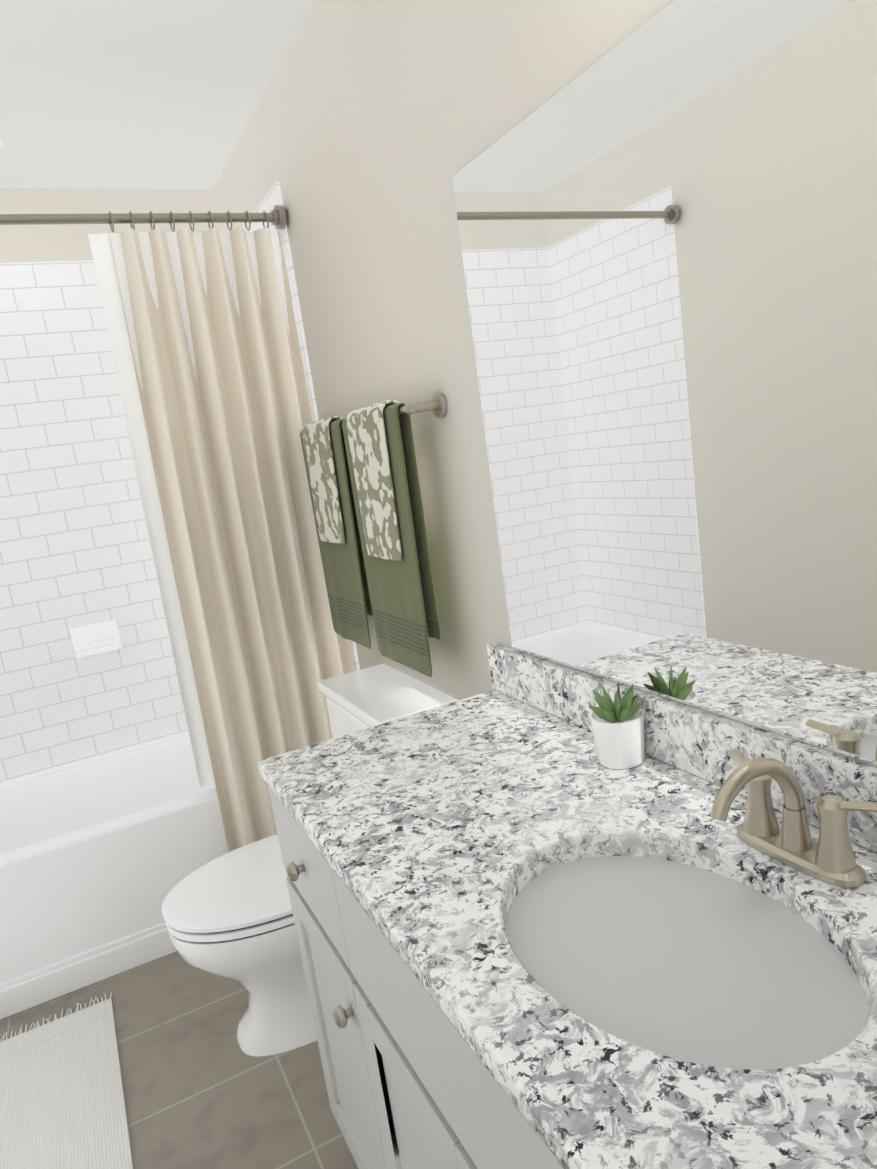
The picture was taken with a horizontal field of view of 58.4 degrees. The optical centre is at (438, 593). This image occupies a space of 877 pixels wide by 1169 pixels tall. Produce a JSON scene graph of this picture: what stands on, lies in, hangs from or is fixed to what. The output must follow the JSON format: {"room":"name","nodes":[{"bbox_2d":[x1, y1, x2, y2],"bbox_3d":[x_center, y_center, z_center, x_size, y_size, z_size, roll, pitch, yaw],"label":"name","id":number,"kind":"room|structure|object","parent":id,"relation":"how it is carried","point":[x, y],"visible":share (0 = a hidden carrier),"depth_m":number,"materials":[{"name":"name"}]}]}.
{"room":"bathroom","nodes":[
{"label":"bathroom","id":0,"kind":"room"},
{"bbox_2d":[0,188,219,262],"bbox_3d":[-1.362,-0.171,2.887,1.500,2.440,0.100,-13,12,-25],"label":"wall","id":1,"kind":"structure","parent":0,"point":[43,243],"depth_m":2.74,"materials":[{"name":"paint"}]},
{"bbox_2d":[0,260,187,781],"bbox_3d":[-1.350,-0.253,2.821,1.480,1.780,0.010,-13,12,-25],"label":"wall tile","id":2,"kind":"structure","parent":1,"relation":"attached to","point":[75,548],"depth_m":2.83,"materials":[{"name":"white tile"}]},
{"bbox_2d":[70,620,121,658],"bbox_3d":[-1.255,0.172,2.879,0.160,0.115,0.062,-13,12,-25],"label":"soap shelf","id":3,"kind":"object","parent":1,"relation":"attached to","point":[95,639],"visible":1,"depth_m":2.88,"materials":[{"name":"white ceramic"}]},
{"bbox_2d":[0,0,312,189],"bbox_3d":[-0.610,-1.183,0.789,1.700,0.100,4.285,-13,12,-25],"label":"ceiling","id":4,"kind":"structure","parent":0,"point":[131,94],"depth_m":2.09,"materials":[{"name":"paint"}]},
{"bbox_2d":[0,139,3,150],"bbox_3d":[-1.358,-1.301,2.270,0.180,0.011,0.180,-13,12,-25],"label":"recessed light","id":5,"kind":"object","parent":4,"relation":"in","point":[1,144],"visible":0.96,"depth_m":2.30,"materials":[{"name":"white"}]},
{"bbox_2d":[0,952,357,1168],"bbox_3d":[-0.255,1.288,1.262,1.700,0.100,4.285,-13,12,-25],"label":"floor","id":6,"kind":"structure","parent":0,"point":[202,1089],"depth_m":1.86,"materials":[{"name":"tile"}]},
{"bbox_2d":[0,992,132,1168],"bbox_3d":[-0.986,1.239,1.749,0.543,0.015,0.890,-13,12,-25],"label":"bath rug","id":7,"kind":"object","parent":6,"relation":"on","point":[62,1102],"visible":1,"depth_m":1.87,"materials":[{"name":"fabric"}]},
{"bbox_2d":[0,731,228,1019],"bbox_3d":[-1.026,0.849,2.680,1.476,0.440,0.760,-13,12,-25],"label":"bathtub","id":8,"kind":"object","parent":6,"relation":"on","point":[102,856],"visible":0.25,"depth_m":2.34,"materials":[{"name":"white ceramic"}]},
{"bbox_2d":[162,664,457,1056],"bbox_3d":[-0.326,0.693,2.013,0.740,0.797,0.470,-13,12,-25],"label":"toilet","id":9,"kind":"object","parent":6,"relation":"on","point":[229,915],"visible":0.4,"depth_m":1.92,"materials":[{"name":"white ceramic"}]},
{"bbox_2d":[258,643,876,1168],"bbox_3d":[0.285,0.700,0.948,0.558,1.009,1.568,-13,12,-25],"label":"bathroom vanity","id":10,"kind":"object","parent":6,"relation":"on","point":[550,913],"visible":1,"depth_m":0.92,"materials":[{"name":"grey stone"}]},
{"bbox_2d":[588,681,644,769],"bbox_3d":[0.283,0.207,1.235,0.085,0.121,0.084,-13,12,-25],"label":"plant pot","id":11,"kind":"object","parent":10,"relation":"on","point":[618,728],"depth_m":1.21,"materials":[{"name":"white ceramic"}]},
{"bbox_2d":[710,749,876,887],"bbox_3d":[0.369,0.251,0.890,0.152,0.138,0.206,-13,12,-25],"label":"faucet","id":12,"kind":"object","parent":10,"relation":"on","point":[752,840],"depth_m":0.90,"materials":[{"name":"beige metal"}]},
{"bbox_2d":[212,0,876,766],"bbox_3d":[0.276,-0.113,1.359,0.100,2.440,4.285,-13,12,-25],"label":"wall","id":13,"kind":"structure","parent":0,"point":[372,130],"depth_m":1.69,"materials":[{"name":"paint"}]},
{"bbox_2d":[243,182,359,670],"bbox_3d":[-0.487,-0.161,2.822,0.010,2.200,0.794,-13,12,-25],"label":"wall tile","id":14,"kind":"structure","parent":13,"relation":"attached to","point":[271,199],"depth_m":2.35,"materials":[{"name":"white tile"}]},
{"bbox_2d":[300,392,446,676],"bbox_3d":[-0.171,-0.153,2.034,0.109,0.626,0.808,-13,12,-25],"label":"towel rail","id":15,"kind":"object","parent":13,"relation":"attached to","point":[364,485],"visible":1,"depth_m":1.88,"materials":[{"name":"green fabric"}]},
{"bbox_2d":[452,0,876,764],"bbox_3d":[0.420,-0.246,0.858,0.005,0.899,1.487,-13,12,-25],"label":"mirror","id":16,"kind":"object","parent":13,"relation":"attached to","point":[668,226],"visible":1,"depth_m":1.01,"materials":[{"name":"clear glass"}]},
{"bbox_3d":[-1.141,0.218,0.692,0.100,2.440,4.285,-13,12,-25],"label":"wall","id":17,"kind":"structure","parent":0,"visible":0},
{"bbox_3d":[-1.805,0.148,2.201,0.009,2.200,0.794,-13,12,-25],"label":"wall tile","id":18,"kind":"structure","parent":17,"relation":"attached to","visible":0},
{"bbox_2d":[0,205,285,229],"bbox_3d":[-1.105,-0.935,1.962,1.477,0.064,0.064,-13,12,-25],"label":"curtain rod","id":19,"kind":"object","parent":18,"relation":"attached to","point":[277,216],"visible":0.98,"depth_m":2.10,"materials":[{"name":"silver metal"}]},
{"bbox_2d":[88,210,354,851],"bbox_3d":[-0.578,-0.078,2.385,0.520,2.008,0.187,-13,12,-25],"label":"shower curtain","id":20,"kind":"object","parent":19,"relation":"hanging from","point":[204,345],"visible":0.83,"depth_m":2.29,"materials":[{"name":"beige fabric"}]}
]}

